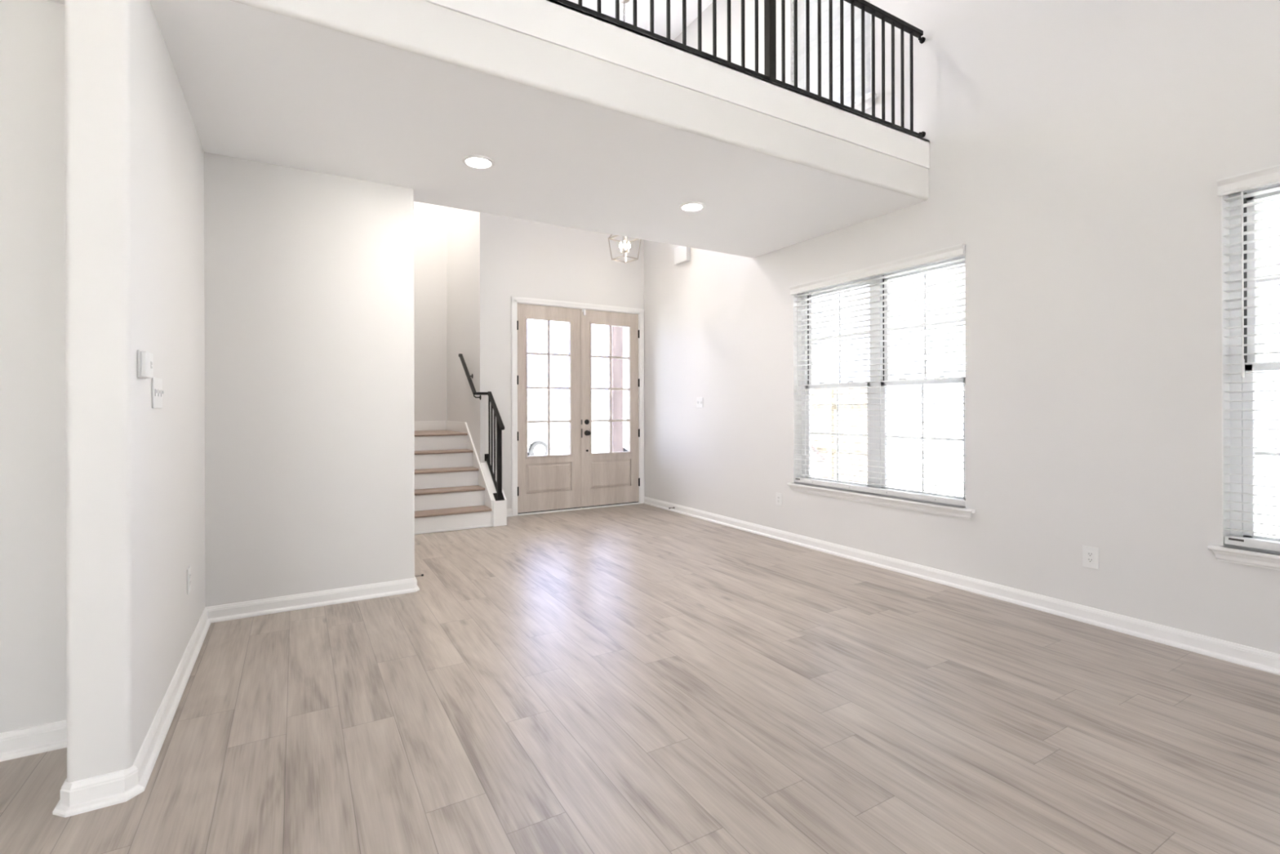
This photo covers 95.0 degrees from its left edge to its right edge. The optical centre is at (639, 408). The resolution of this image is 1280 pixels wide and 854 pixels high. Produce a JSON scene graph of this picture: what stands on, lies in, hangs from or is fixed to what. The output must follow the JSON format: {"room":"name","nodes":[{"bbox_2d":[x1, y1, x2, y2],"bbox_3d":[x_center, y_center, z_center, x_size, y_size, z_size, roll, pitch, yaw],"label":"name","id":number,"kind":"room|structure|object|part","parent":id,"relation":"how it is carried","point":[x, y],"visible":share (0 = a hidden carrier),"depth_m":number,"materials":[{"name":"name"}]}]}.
{"room":"living room","nodes":[
{"label":"living room","id":0,"kind":"room"},
{"bbox_2d":[0,0,66,733],"bbox_3d":[-4.010,-0.120,1.097,4.594,2.702,0.120,0,0,-30],"label":"wall","id":1,"kind":"structure","parent":0,"point":[33,612],"depth_m":2.10,"materials":[{"name":"white paint"}]},
{"bbox_2d":[0,720,66,761],"bbox_3d":[-3.968,1.187,1.032,4.594,0.088,0.030,0,0,-30],"label":"baseboard","id":2,"kind":"structure","parent":1,"relation":"attached to","point":[23,742],"depth_m":2.09,"materials":[{"name":"white wood"}]},
{"bbox_2d":[45,0,64,4],"bbox_3d":[-1.960,-1.576,-2.403,4.594,0.200,8.235,0,0,-30],"label":"ceiling","id":3,"kind":"structure","parent":0,"point":[60,2],"depth_m":2.13,"materials":[{"name":"white paint"}]},
{"bbox_2d":[64,0,204,782],"bbox_3d":[-2.144,-1.574,2.602,0.155,5.600,1.813,0,0,-30],"label":"wall","id":4,"kind":"structure","parent":0,"point":[135,153],"depth_m":1.86,"materials":[{"name":"white paint"}]},
{"bbox_2d":[137,349,153,378],"bbox_3d":[-1.673,-0.148,1.986,0.026,0.092,0.104,0,0,-30],"label":"thermostat","id":5,"kind":"object","parent":4,"relation":"attached to","point":[144,358],"visible":1,"depth_m":1.95,"materials":[{"name":"white plastic"}]},
{"bbox_3d":[-1.681,-0.148,1.982,0.008,0.092,0.104,0,0,-30],"label":"plate","id":6,"kind":"part","parent":5,"relation":"part of","materials":[{"name":"white plastic"}]},
{"bbox_2d":[151,377,164,408],"bbox_3d":[-1.808,-0.059,2.205,0.014,0.115,0.163,0,0,-30],"label":"switch plate","id":7,"kind":"object","parent":4,"relation":"attached to","point":[157,383],"visible":0.98,"depth_m":2.19,"materials":[{"name":"white plastic"}]},
{"bbox_2d":[186,565,191,594],"bbox_3d":[-2.185,0.829,2.844,0.008,0.122,0.080,0,0,-30],"label":"wall outlet","id":8,"kind":"object","parent":4,"relation":"attached to","point":[188,570],"visible":1,"depth_m":2.83,"materials":[{"name":"white plastic"}]},
{"bbox_2d":[189,572,191,586],"bbox_3d":[-2.182,0.829,2.846,0.003,0.066,0.033,0,0,-30],"label":"receptacle","id":9,"kind":"object","parent":8,"relation":"attached to","point":[189,572],"depth_m":2.85,"materials":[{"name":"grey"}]},
{"bbox_2d":[52,576,419,817],"bbox_3d":[-1.993,1.181,3.656,0.996,0.088,3.781,0,0,1],"label":"baseboard","id":10,"kind":"structure","parent":4,"relation":"attached to","point":[87,794],"depth_m":2.45,"materials":[{"name":"white wood"}]},
{"bbox_2d":[204,151,414,606],"bbox_3d":[-2.039,-0.125,3.710,1.141,2.702,0.118,0,0,-30],"label":"wall partition","id":11,"kind":"structure","parent":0,"point":[309,429],"depth_m":3.62,"materials":[{"name":"white paint"}]},
{"bbox_2d":[413,201,447,431],"bbox_3d":[-3.607,-1.570,7.446,2.534,5.600,0.160,0,0,-30],"label":"wall","id":12,"kind":"structure","parent":0,"point":[430,317],"depth_m":7.83,"materials":[{"name":"white paint"}]},
{"bbox_2d":[413,421,445,431],"bbox_3d":[-3.076,0.228,7.652,1.060,0.125,0.016,0,0,-30],"label":"trim","id":13,"kind":"structure","parent":12,"relation":"attached to","point":[418,425],"depth_m":7.81,"materials":[{"name":"white wood"}]},
{"bbox_2d":[446,206,476,451],"bbox_3d":[-2.167,-1.574,7.337,0.160,5.600,1.485,0,0,-30],"label":"wall","id":14,"kind":"structure","parent":0,"point":[460,224],"depth_m":7.24,"materials":[{"name":"white paint"}]},
{"bbox_2d":[445,421,493,526],"bbox_3d":[-2.077,0.694,7.018,0.018,1.062,2.119,0,0,-30],"label":"trim","id":15,"kind":"structure","parent":14,"relation":"attached to","point":[456,426],"depth_m":6.63,"materials":[{"name":"white wood"}]},
{"bbox_2d":[150,0,924,257],"bbox_3d":[-0.294,-1.630,3.888,4.338,0.298,1.838,0,0,-30],"label":"ceiling","id":16,"kind":"structure","parent":0,"point":[258,85],"depth_m":3.26,"materials":[{"name":"white paint"}]},
{"bbox_2d":[462,155,494,169],"bbox_3d":[-0.966,-1.473,3.511,0.190,0.012,0.190,0,0,-30],"label":"recessed light","id":17,"kind":"object","parent":16,"relation":"in","point":[476,162],"visible":1,"depth_m":3.50,"materials":[{"name":"white plastic"}]},
{"bbox_2d":[679,201,705,212],"bbox_3d":[0.382,-1.476,4.298,0.190,0.012,0.190,0,0,-30],"label":"recessed light","id":18,"kind":"object","parent":16,"relation":"in","point":[691,206],"visible":1,"depth_m":4.29,"materials":[{"name":"white plastic"}]},
{"bbox_2d":[475,211,644,508],"bbox_3d":[-0.905,-1.578,7.122,2.119,5.600,0.163,0,0,-30],"label":"wall","id":19,"kind":"structure","parent":0,"point":[515,257],"depth_m":6.74,"materials":[{"name":"white paint"}]},
{"bbox_2d":[506,508,512,516],"bbox_3d":[-1.547,1.180,6.629,0.211,0.088,0.030,0,0,-30],"label":"baseboard","id":20,"kind":"structure","parent":19,"relation":"attached to","point":[508,510],"depth_m":6.66,"materials":[{"name":"white wood"}]},
{"bbox_2d":[516,302,582,513],"bbox_3d":[-1.067,-0.003,6.952,0.828,2.417,0.070,0,0,-30],"label":"door","id":21,"kind":"structure","parent":19,"relation":"in","point":[545,482],"depth_m":6.94,"materials":[{"name":"light oak wood"},{"name":"clear glass"},{"name":"black metal"}]},
{"bbox_3d":[-1.080,0.813,6.943,0.572,0.340,0.033,0,0,-30],"label":"panel","id":22,"kind":"part","parent":21,"relation":"part of","materials":[{"name":"beige wood"}]},
{"bbox_2d":[511,296,644,515],"bbox_3d":[-0.747,-0.031,7.200,1.756,2.506,0.184,0,0,-30],"label":"trim","id":23,"kind":"structure","parent":19,"relation":"attached to","point":[514,300],"depth_m":7.00,"materials":[{"name":"white wood"}]},
{"bbox_2d":[517,502,639,515],"bbox_3d":[-0.736,1.214,7.186,1.612,0.016,0.170,0,0,-30],"label":"threshold","id":24,"kind":"object","parent":19,"relation":"attached to","point":[636,503],"depth_m":7.08,"materials":[{"name":"white"}]},
{"bbox_2d":[581,309,639,507],"bbox_3d":[-0.353,-0.004,7.342,0.817,2.417,0.121,0,0,-30],"label":"door","id":25,"kind":"structure","parent":19,"relation":"in","point":[610,477],"depth_m":7.35,"materials":[{"name":"light wood"},{"name":"clear glass"},{"name":"dark bronze"}]},
{"bbox_3d":[-0.633,0.297,7.146,0.066,0.066,0.067,0,0,-30],"label":"knob","id":26,"kind":"part","parent":25,"relation":"part of","materials":[{"name":"brown metal"}]},
{"bbox_3d":[-0.370,0.811,7.359,0.574,0.340,0.033,0,0,-30],"label":"panel","id":27,"kind":"part","parent":25,"relation":"part of","materials":[{"name":"beige wood"}]},
{"bbox_2d":[230,0,928,200],"bbox_3d":[0.154,-1.681,3.124,4.338,0.398,0.110,0,0,-30],"label":"wall","id":28,"kind":"structure","parent":0,"point":[419,27],"depth_m":2.81,"materials":[{"name":"white paint"}]},
{"bbox_2d":[422,0,928,168],"bbox_3d":[0.151,-1.799,3.125,4.334,0.198,0.135,0,0,-30],"label":"trim","id":29,"kind":"structure","parent":28,"relation":"attached to","point":[552,21],"depth_m":3.09,"materials":[{"name":"white"}]},
{"bbox_2d":[554,0,925,137],"bbox_3d":[0.172,-2.292,3.119,4.308,0.786,0.050,0,0,-30],"label":"balcony railing","id":30,"kind":"object","parent":29,"relation":"on","point":[770,6],"visible":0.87,"depth_m":3.62,"materials":[{"name":"black metal"}]},
{"bbox_3d":[0.769,-2.289,3.470,0.050,0.776,0.050,0,0,-30],"label":"newel post","id":31,"kind":"part","parent":30,"relation":"part of","materials":[{"name":"black metal"}]},
{"bbox_3d":[0.161,-2.669,3.113,4.283,0.032,0.044,0,0,-30],"label":"rail","id":32,"kind":"part","parent":30,"relation":"part of","materials":[{"name":"black metal"}]},
{"bbox_2d":[0,503,1279,853],"bbox_3d":[-1.313,1.224,0.966,9.107,0.001,13.400,0,0,-30],"label":"floor","id":33,"kind":"structure","parent":0,"point":[638,678],"depth_m":2.30,"materials":[{"name":"beige wood"}]},
{"bbox_2d":[414,430,491,534],"bbox_3d":[-2.530,0.758,6.728,1.056,0.937,2.125,0,0,-30],"label":"staircase","id":34,"kind":"structure","parent":33,"relation":"on","point":[449,496],"depth_m":6.27,"materials":[{"name":"white wood"}]},
{"bbox_3d":[-2.002,1.214,5.831,1.056,0.022,0.012,0,0,-30],"label":"shoe mould","id":35,"kind":"part","parent":34,"relation":"part of","materials":[{"name":"white wood"}]},
{"bbox_2d":[480,462,506,526],"bbox_3d":[-1.585,0.911,6.342,0.143,0.625,0.486,0,0,-30],"label":"curb","id":36,"kind":"object","parent":33,"relation":"on","point":[500,507],"visible":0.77,"depth_m":6.16,"materials":[{"name":"white wood"}]},
{"bbox_2d":[458,353,504,500],"bbox_3d":[-1.778,0.153,6.530,0.197,1.622,1.207,0,0,-34],"label":"stair railing","id":37,"kind":"object","parent":36,"relation":"on","point":[499,495],"visible":1,"depth_m":6.29,"materials":[{"name":"black metal"}]},
{"bbox_3d":[-1.972,-0.401,6.710,0.036,0.491,0.645,0,0,-30],"label":"wall rail","id":38,"kind":"part","parent":37,"relation":"part of","materials":[{"name":"black metal"}]},
{"bbox_3d":[-1.739,-0.167,6.458,0.185,0.030,0.034,0,0,-15],"label":"level rail","id":39,"kind":"part","parent":37,"relation":"part of","materials":[{"name":"black metal"}]},
{"bbox_3d":[-1.596,0.727,6.362,0.026,0.357,0.443,0,0,-30],"label":"rail","id":40,"kind":"part","parent":37,"relation":"part of","materials":[{"name":"black metal"}]},
{"bbox_3d":[-1.544,0.006,6.271,0.040,0.392,0.485,0,0,-30],"label":"handrail","id":41,"kind":"part","parent":37,"relation":"part of","materials":[{"name":"black metal"}]},
{"bbox_3d":[-1.484,0.926,6.172,0.100,0.074,0.093,0,0,-30],"label":"plate","id":42,"kind":"part","parent":37,"relation":"part of","materials":[{"name":"black metal"}]},
{"bbox_3d":[-1.477,0.533,6.159,0.045,0.830,0.045,0,0,-30],"label":"newel post","id":43,"kind":"part","parent":37,"relation":"part of","materials":[{"name":"black metal"}]},
{"bbox_2d":[567,0,712,39],"bbox_3d":[0.728,-4.457,2.148,4.663,0.150,13.695,0,0,-30],"label":"ceiling","id":44,"kind":"structure","parent":0,"point":[607,6],"depth_m":6.48,"materials":[{"name":"white paint"}]},
{"bbox_2d":[608,0,641,262],"bbox_3d":[-0.165,-2.982,6.250,0.264,2.794,0.264,0,0,-41],"label":"chandelier","id":45,"kind":"object","parent":44,"relation":"hanging from","point":[624,251],"visible":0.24,"depth_m":6.25,"materials":[{"name":"silver metal"}]},
{"bbox_3d":[-0.162,-1.784,6.250,0.264,0.398,0.264,0,0,-41],"label":"cage frame","id":46,"kind":"part","parent":45,"relation":"part of","materials":[{"name":"silver metal"}]},
{"bbox_2d":[644,0,1279,653],"bbox_3d":[3.090,-1.588,2.575,0.170,5.600,12.050,0,0,-30],"label":"wall","id":47,"kind":"structure","parent":0,"point":[1079,150],"depth_m":3.53,"materials":[{"name":"white paint"}]},
{"bbox_2d":[674,245,689,265],"bbox_3d":[0.487,-1.784,6.787,0.054,0.195,0.250,0,0,-30],"label":"door chime","id":48,"kind":"object","parent":47,"relation":"attached to","point":[682,254],"visible":0.79,"depth_m":6.75,"materials":[{"name":"white plastic"}]},
{"bbox_2d":[696,397,702,407],"bbox_3d":[0.662,-0.069,6.536,0.014,0.115,0.117,0,0,-30],"label":"switch plate","id":49,"kind":"object","parent":47,"relation":"attached to","point":[699,400],"visible":1,"depth_m":6.54,"materials":[{"name":"white plastic"}]},
{"bbox_2d":[775,492,782,506],"bbox_3d":[1.294,0.846,5.469,0.008,0.122,0.080,0,0,-30],"label":"wall outlet","id":50,"kind":"object","parent":47,"relation":"attached to","point":[778,495],"visible":1,"depth_m":5.47,"materials":[{"name":"white plastic"}]},
{"bbox_2d":[790,0,877,111],"bbox_3d":[1.648,-3.196,4.987,0.208,1.678,0.969,0,0,-30],"label":"window","id":51,"kind":"structure","parent":47,"relation":"in","point":[868,100],"depth_m":5.33,"materials":[{"name":"white plastic"}]},
{"bbox_2d":[791,0,871,106],"bbox_3d":[1.593,-3.239,4.968,0.097,1.599,0.871,0,0,-30],"label":"wall","id":52,"kind":"structure","parent":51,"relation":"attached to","point":[801,3],"depth_m":4.93,"materials":[{"name":"white paint"}]},
{"bbox_3d":[1.614,-2.459,4.977,0.050,0.040,0.853,0,0,-30],"label":"rail","id":53,"kind":"part","parent":52,"relation":"part of","materials":[{"name":"white paint"}]},
{"bbox_3d":[1.624,-2.419,4.972,0.148,0.023,0.969,0,0,-30],"label":"sill","id":54,"kind":"part","parent":51,"relation":"part of","materials":[{"name":"white"}]},
{"bbox_2d":[786,248,975,519],"bbox_3d":[1.851,-0.179,4.655,0.208,1.842,1.689,0,0,-30],"label":"window","id":55,"kind":"structure","parent":47,"relation":"in","point":[935,508],"depth_m":4.68,"materials":[{"name":"white plastic"}]},
{"bbox_3d":[1.695,0.219,5.034,0.028,0.879,0.702,0,0,-30],"label":"sash","id":56,"kind":"part","parent":55,"relation":"part of","materials":[{"name":"white plastic"}]},
{"bbox_3d":[1.720,-0.618,5.050,0.028,0.874,0.702,0,0,-30],"label":"sash","id":57,"kind":"part","parent":55,"relation":"part of","materials":[{"name":"white glass"}]},
{"bbox_2d":[789,243,965,506],"bbox_3d":[1.796,-0.222,4.635,0.097,1.764,1.591,0,0,-30],"label":"window blind","id":58,"kind":"object","parent":55,"relation":"attached to","point":[957,251],"visible":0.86,"depth_m":4.52,"materials":[{"name":"white plastic"}]},
{"bbox_3d":[1.526,-0.214,5.138,0.055,1.690,0.002,0,0,-30],"label":"ladder cord","id":59,"kind":"part","parent":58,"relation":"part of","materials":[{"name":"white fabric"}]},
{"bbox_3d":[1.727,-0.215,4.796,0.055,1.690,0.002,0,0,-30],"label":"ladder cord","id":60,"kind":"part","parent":58,"relation":"part of","materials":[{"name":"white fabric"}]},
{"bbox_3d":[1.817,0.640,4.645,0.050,0.040,1.573,0,0,-30],"label":"rail","id":61,"kind":"part","parent":58,"relation":"part of","materials":[{"name":"white"}]},
{"bbox_3d":[1.903,-0.215,4.495,0.055,1.690,0.002,0,0,-30],"label":"ladder cord","id":62,"kind":"part","parent":58,"relation":"part of","materials":[{"name":"white fabric"}]},
{"bbox_3d":[2.104,-0.216,4.153,0.055,1.690,0.002,0,0,-30],"label":"ladder cord","id":63,"kind":"part","parent":58,"relation":"part of","materials":[{"name":"white fabric"}]},
{"bbox_3d":[1.828,0.681,4.640,0.148,0.023,1.689,0,0,-30],"label":"sill","id":64,"kind":"part","parent":55,"relation":"part of","materials":[{"name":"white wood"}]},
{"bbox_3d":[2.096,0.218,4.350,0.028,0.879,0.702,0,0,-30],"label":"sash","id":65,"kind":"part","parent":55,"relation":"part of","materials":[{"name":"white plastic"}]},
{"bbox_3d":[2.121,-0.619,4.366,0.028,0.874,0.702,0,0,-30],"label":"sash","id":66,"kind":"part","parent":55,"relation":"part of","materials":[{"name":"white plastic"}]},
{"bbox_2d":[643,496,1279,675],"bbox_3d":[3.009,1.168,2.528,0.030,0.088,11.717,0,0,-30],"label":"baseboard","id":67,"kind":"structure","parent":47,"relation":"attached to","point":[1249,656],"depth_m":3.57,"materials":[{"name":"white wood"}]},
{"bbox_2d":[1082,545,1098,569],"bbox_3d":[2.553,0.842,3.325,0.008,0.122,0.080,0,0,-30],"label":"wall outlet","id":68,"kind":"object","parent":47,"relation":"attached to","point":[1090,554],"visible":1,"depth_m":3.32,"materials":[{"name":"white plastic"}]},
{"bbox_2d":[1086,551,1093,564],"bbox_3d":[2.550,0.842,3.324,0.003,0.066,0.033,0,0,-30],"label":"receptacle","id":69,"kind":"object","parent":68,"relation":"attached to","point":[1090,554],"depth_m":3.32,"materials":[{"name":"grey plastic"}]},
{"bbox_2d":[1207,182,1279,570],"bbox_3d":[3.294,-0.183,2.197,0.208,1.842,1.689,0,0,-30],"label":"window","id":70,"kind":"structure","parent":47,"relation":"in","point":[1264,558],"depth_m":2.87,"materials":[{"name":"white plastic"}]},
{"bbox_3d":[3.270,0.677,2.182,0.148,0.023,1.689,0,0,-30],"label":"sill","id":71,"kind":"part","parent":70,"relation":"part of","materials":[{"name":"white wood"}]},
{"bbox_2d":[1217,164,1279,551],"bbox_3d":[3.239,-0.226,2.177,0.097,1.764,1.591,0,0,-30],"label":"window blind","id":72,"kind":"object","parent":70,"relation":"attached to","point":[1269,175],"visible":1,"depth_m":2.77,"materials":[{"name":"white plastic"}]},
{"bbox_3d":[3.260,0.636,2.187,0.050,0.040,1.573,0,0,-30],"label":"rail","id":73,"kind":"part","parent":72,"relation":"part of","materials":[{"name":"white"}]},
{"bbox_3d":[3.348,-0.219,2.240,0.070,1.770,1.585,0,0,-30],"label":"frame","id":74,"kind":"part","parent":70,"relation":"part of","materials":[{"name":"white plastic"}]},
{"bbox_3d":[3.137,0.215,2.576,0.028,0.879,0.702,0,0,-30],"label":"sash","id":75,"kind":"part","parent":70,"relation":"part of","materials":[{"name":"glass"}]},
{"bbox_3d":[3.163,-0.622,2.592,0.028,0.874,0.702,0,0,-30],"label":"sash","id":76,"kind":"part","parent":70,"relation":"part of","materials":[{"name":"white plastic"}]},
{"label":"outside","id":77,"kind":"structure","parent":0,"visible":0},
{"bbox_2d":[531,419,1279,537],"bbox_3d":[2.353,1.864,15.756,140.000,0.200,155.200,0,0,-30],"label":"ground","id":78,"kind":"structure","parent":77,"point":[1260,528],"depth_m":16.36,"materials":[{"name":"white"}]},
{"bbox_2d":[810,386,867,484],"bbox_3d":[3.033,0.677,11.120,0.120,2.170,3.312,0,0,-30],"label":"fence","id":79,"kind":"object","parent":78,"relation":"on","point":[831,418],"visible":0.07,"depth_m":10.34,"materials":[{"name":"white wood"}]},
{"bbox_3d":[3.418,0.676,10.492,0.090,2.170,0.090,0,0,-30],"label":"fence post","id":80,"kind":"part","parent":79,"relation":"part of","materials":[{"name":"wood"}]},
{"bbox_3d":[3.046,-0.138,11.122,0.040,0.090,3.300,0,0,-30],"label":"fence rail","id":81,"kind":"part","parent":79,"relation":"part of","materials":[{"name":"wood"}]},
{"bbox_3d":[3.049,0.662,11.122,0.040,0.090,3.300,0,0,-30],"label":"fence rail","id":82,"kind":"part","parent":79,"relation":"part of","materials":[{"name":"wood"}]},
{"bbox_2d":[899,200,1279,522],"bbox_3d":[13.415,-1.141,8.860,6.800,5.750,16.500,0,0,-30],"label":"house","id":83,"kind":"structure","parent":78,"relation":"on","point":[1273,443],"depth_m":10.71,"materials":[{"name":"white"}]},
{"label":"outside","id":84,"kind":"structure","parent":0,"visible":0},
{"bbox_3d":[-0.991,1.508,8.738,3.272,0.530,2.720,0,0,-30],"label":"ground porch","id":85,"kind":"structure","parent":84,"visible":0},
{"bbox_2d":[608,325,622,452],"bbox_3d":[-0.413,-0.294,9.904,0.230,3.070,0.230,0,0,-30],"label":"porch post","id":86,"kind":"object","parent":85,"relation":"on","point":[616,331],"visible":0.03,"depth_m":9.82,"materials":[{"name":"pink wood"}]},
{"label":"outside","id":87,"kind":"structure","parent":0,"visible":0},
{"bbox_2d":[533,435,924,455],"bbox_3d":[7.384,1.745,26.941,80.000,0.010,8.000,0,0,-30],"label":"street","id":88,"kind":"structure","parent":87,"point":[892,442],"depth_m":26.48,"materials":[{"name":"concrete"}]},
{"bbox_2d":[527,397,627,455],"bbox_3d":[-2.062,0.690,21.744,6.350,2.148,1.804,0,0,-30],"label":"van","id":89,"kind":"object","parent":88,"relation":"on","point":[536,406],"visible":0.31,"depth_m":20.30,"materials":[{"name":"white paint"}]}
]}

